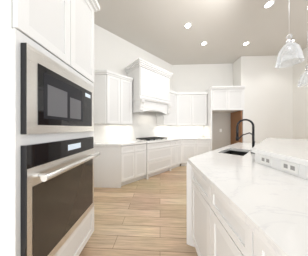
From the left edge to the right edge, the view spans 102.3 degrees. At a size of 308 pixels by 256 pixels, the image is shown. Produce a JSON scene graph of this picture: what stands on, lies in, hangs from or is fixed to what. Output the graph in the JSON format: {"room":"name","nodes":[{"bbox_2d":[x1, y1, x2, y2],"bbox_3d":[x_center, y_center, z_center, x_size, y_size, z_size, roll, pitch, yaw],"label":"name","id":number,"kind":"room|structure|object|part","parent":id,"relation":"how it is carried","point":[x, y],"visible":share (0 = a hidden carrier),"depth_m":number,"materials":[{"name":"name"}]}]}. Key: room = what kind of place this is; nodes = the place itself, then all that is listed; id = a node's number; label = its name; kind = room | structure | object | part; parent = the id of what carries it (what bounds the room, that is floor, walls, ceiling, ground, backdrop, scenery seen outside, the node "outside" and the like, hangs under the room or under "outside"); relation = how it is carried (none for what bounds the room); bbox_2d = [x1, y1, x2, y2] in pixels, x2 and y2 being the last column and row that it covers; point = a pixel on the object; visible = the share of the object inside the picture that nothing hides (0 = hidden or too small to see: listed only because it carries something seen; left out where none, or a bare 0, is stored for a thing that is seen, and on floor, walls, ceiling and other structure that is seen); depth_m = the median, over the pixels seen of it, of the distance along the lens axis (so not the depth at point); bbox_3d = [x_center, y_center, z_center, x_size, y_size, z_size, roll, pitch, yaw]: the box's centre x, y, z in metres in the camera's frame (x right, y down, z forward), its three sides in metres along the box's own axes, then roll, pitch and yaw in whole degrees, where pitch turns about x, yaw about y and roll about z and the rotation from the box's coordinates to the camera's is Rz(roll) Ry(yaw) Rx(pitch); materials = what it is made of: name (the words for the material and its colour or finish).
{"room":"kitchen","nodes":[
{"label":"kitchen","id":0,"kind":"room"},
{"bbox_2d":[94,24,171,142],"bbox_3d":[-0.510,-0.560,3.699,3.118,3.660,0.120,0,0,-42],"label":"wall","id":1,"kind":"structure","parent":0,"point":[114,53],"depth_m":3.32,"materials":[{"name":"paint"}]},
{"bbox_2d":[93,70,132,124],"bbox_3d":[-1.005,-0.653,3.049,0.894,1.105,0.679,0,0,3],"label":"upper cabinet","id":2,"kind":"object","parent":1,"relation":"attached to","point":[112,98],"depth_m":2.80,"materials":[{"name":"white wood"}]},
{"bbox_2d":[125,58,172,115],"bbox_3d":[-0.112,-1.005,3.514,1.234,1.229,0.677,0,0,-42],"label":"range hood","id":3,"kind":"object","parent":1,"relation":"attached to","point":[150,87],"visible":0.98,"depth_m":3.19,"materials":[{"name":"white wood"}]},
{"bbox_2d":[157,90,180,124],"bbox_3d":[0.474,-0.677,4.307,0.754,1.154,0.796,0,0,3],"label":"upper cabinet","id":4,"kind":"object","parent":1,"relation":"attached to","point":[174,118],"depth_m":4.26,"materials":[{"name":"white wood"}]},
{"bbox_2d":[79,165,197,255],"bbox_3d":[2.531,1.320,0.577,8.200,0.100,8.600,0,0,3],"label":"floor","id":5,"kind":"structure","parent":0,"point":[144,217],"depth_m":1.72,"materials":[{"name":"brown wood"}]},
{"bbox_2d":[0,0,99,255],"bbox_3d":[-0.944,-0.070,1.018,0.736,2.680,0.860,0,0,1],"label":"tall cabinet","id":6,"kind":"object","parent":5,"relation":"on","point":[47,155],"visible":1,"depth_m":0.77,"materials":[{"name":"white wood"}]},
{"bbox_2d":[20,42,99,255],"bbox_3d":[-0.633,0.200,0.993,0.114,1.290,0.694,0,0,1],"label":"oven","id":7,"kind":"object","parent":6,"relation":"in","point":[57,155],"depth_m":0.80,"materials":[{"name":"silver metal"}]},
{"bbox_2d":[94,145,121,187],"bbox_3d":[-1.051,0.825,2.854,0.823,0.890,0.430,0,0,3],"label":"base cabinet","id":8,"kind":"object","parent":5,"relation":"on","point":[118,164],"depth_m":2.64,"materials":[{"name":"white wood"}]},
{"bbox_2d":[94,137,209,144],"bbox_3d":[0.201,0.359,3.641,3.246,0.040,2.158,0,0,3],"label":"countertop","id":9,"kind":"structure","parent":8,"relation":"on","point":[146,140],"depth_m":3.49,"materials":[{"name":"white stone"}]},
{"bbox_2d":[135,137,168,141],"bbox_3d":[-0.052,0.312,3.616,0.940,0.055,0.940,0,0,3],"label":"cooktop","id":10,"kind":"object","parent":9,"relation":"in","point":[146,139],"depth_m":3.39,"materials":[{"name":"black metal"}]},
{"bbox_2d":[122,145,145,185],"bbox_3d":[-0.648,0.825,3.075,0.911,0.890,0.911,0,0,3],"label":"base cabinet","id":11,"kind":"object","parent":5,"relation":"on","point":[133,156],"depth_m":2.82,"materials":[{"name":"white wood"}]},
{"bbox_2d":[146,145,173,178],"bbox_3d":[-0.030,0.825,3.591,1.134,0.890,1.133,0,0,3],"label":"base cabinet","id":12,"kind":"object","parent":5,"relation":"on","point":[159,158],"depth_m":3.33,"materials":[{"name":"white wood"}]},
{"bbox_2d":[174,145,185,167],"bbox_3d":[0.528,0.825,4.114,0.883,0.890,0.825,0,0,3],"label":"base cabinet","id":13,"kind":"object","parent":5,"relation":"on","point":[179,150],"depth_m":4.03,"materials":[{"name":"white wood"}]},
{"bbox_2d":[186,141,209,165],"bbox_3d":[1.368,0.825,4.336,0.981,0.890,0.653,0,0,3],"label":"base cabinet","id":14,"kind":"object","parent":5,"relation":"on","point":[199,147],"depth_m":4.05,"materials":[{"name":"white wood"}]},
{"bbox_2d":[204,85,245,150],"bbox_3d":[2.383,-0.035,4.271,1.049,2.610,0.685,0,0,3],"label":"surround","id":15,"kind":"object","parent":5,"relation":"on","point":[225,99],"visible":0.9,"depth_m":4.00,"materials":[{"name":"white wood"}]},
{"bbox_2d":[231,111,241,144],"bbox_3d":[2.840,0.355,4.290,0.043,1.830,0.588,0,0,3],"label":"door","id":16,"kind":"structure","parent":15,"relation":"attached to","point":[236,117],"depth_m":4.29,"materials":[{"name":"brown wood"}]},
{"bbox_2d":[187,144,307,255],"bbox_3d":[1.398,0.758,0.737,2.108,1.025,4.347,0,0,1],"label":"kitchen island","id":17,"kind":"object","parent":5,"relation":"on","point":[247,199],"depth_m":0.73,"materials":[{"name":"white stone"}]},
{"bbox_3d":[0.414,0.826,1.377,0.114,0.889,0.114,0,0,1],"label":"post","id":18,"kind":"part","parent":17,"relation":"part of","materials":[{"name":"white wood"}]},
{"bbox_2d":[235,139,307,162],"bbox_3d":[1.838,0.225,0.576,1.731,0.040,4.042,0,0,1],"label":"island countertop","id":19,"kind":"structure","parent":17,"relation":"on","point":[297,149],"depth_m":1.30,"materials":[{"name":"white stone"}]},
{"bbox_2d":[236,119,254,142],"bbox_3d":[1.298,0.074,1.741,0.267,0.366,0.186,0,0,1],"label":"faucet","id":20,"kind":"object","parent":19,"relation":"on","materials":[{"name":"black metal"}]},
{"bbox_2d":[94,0,307,64],"bbox_3d":[2.531,-2.440,0.577,8.200,0.100,8.600,0,0,3],"label":"ceiling","id":21,"kind":"structure","parent":0,"point":[225,30],"depth_m":2.92,"materials":[{"name":"paint"}]},
{"bbox_2d":[184,23,191,28],"bbox_3d":[0.792,-2.386,2.895,0.167,0.007,0.167,0,0,-9],"label":"recessed light","id":22,"kind":"object","parent":21,"relation":"in","point":[187,25],"depth_m":2.88,"materials":[{"name":"white"}]},
{"bbox_2d":[263,0,274,8],"bbox_3d":[2.220,-2.386,2.394,0.167,0.007,0.167,0,0,-9],"label":"recessed light","id":23,"kind":"object","parent":21,"relation":"in","point":[270,3],"depth_m":2.39,"materials":[{"name":"white"}]},
{"bbox_2d":[275,34,304,67],"bbox_3d":[1.398,-1.530,1.284,0.212,1.719,0.212,0,0,3],"label":"pendant light","id":24,"kind":"object","parent":21,"relation":"hanging from","point":[289,44],"visible":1,"depth_m":1.27,"materials":[{"name":"clear glass"}]},
{"bbox_2d":[298,65,307,86],"bbox_3d":[2.366,-1.530,1.907,0.212,1.719,0.212,0,0,3],"label":"pendant light","id":25,"kind":"object","parent":21,"relation":"hanging from","point":[303,79],"visible":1,"depth_m":1.92,"materials":[{"name":"clear glass"}]},
{"bbox_2d":[172,63,232,136],"bbox_3d":[1.820,-0.560,4.707,2.465,3.660,0.120,0,0,3],"label":"wall","id":26,"kind":"structure","parent":0,"point":[196,78],"depth_m":4.66,"materials":[{"name":"paint"}]},
{"bbox_2d":[181,92,192,124],"bbox_3d":[1.033,-0.677,4.492,0.709,1.154,0.376,0,0,3],"label":"upper cabinet","id":27,"kind":"object","parent":26,"relation":"attached to","point":[186,97],"depth_m":4.35,"materials":[{"name":"white wood"}]},
{"bbox_2d":[193,92,207,124],"bbox_3d":[1.559,-0.677,4.488,0.586,1.154,0.333,0,0,3],"label":"upper cabinet","id":28,"kind":"object","parent":26,"relation":"attached to","point":[199,98],"depth_m":4.33,"materials":[{"name":"white wood"}]},
{"bbox_2d":[212,113,230,150],"bbox_3d":[2.398,0.352,4.616,0.960,1.835,0.003,0,0,3],"label":"wall","id":29,"kind":"structure","parent":26,"relation":"attached to","point":[222,121],"depth_m":4.61,"materials":[{"name":"paint"}]},
{"bbox_2d":[233,56,244,142],"bbox_3d":[2.980,-0.560,4.425,0.120,3.660,0.570,0,0,3],"label":"wall","id":30,"kind":"structure","parent":0,"point":[239,72],"depth_m":4.17,"materials":[{"name":"paint"}]},
{"bbox_2d":[245,55,292,143],"bbox_3d":[4.916,-0.560,4.105,3.780,3.660,0.120,0,0,3],"label":"wall","id":31,"kind":"structure","parent":0,"point":[269,100],"depth_m":4.10,"materials":[{"name":"paint"}]},
{"bbox_2d":[293,47,307,139],"bbox_3d":[4.585,-0.560,3.470,0.120,3.660,1.180,0,0,3],"label":"wall","id":32,"kind":"structure","parent":0,"point":[300,112],"depth_m":3.85,"materials":[{"name":"paint"}]}
]}

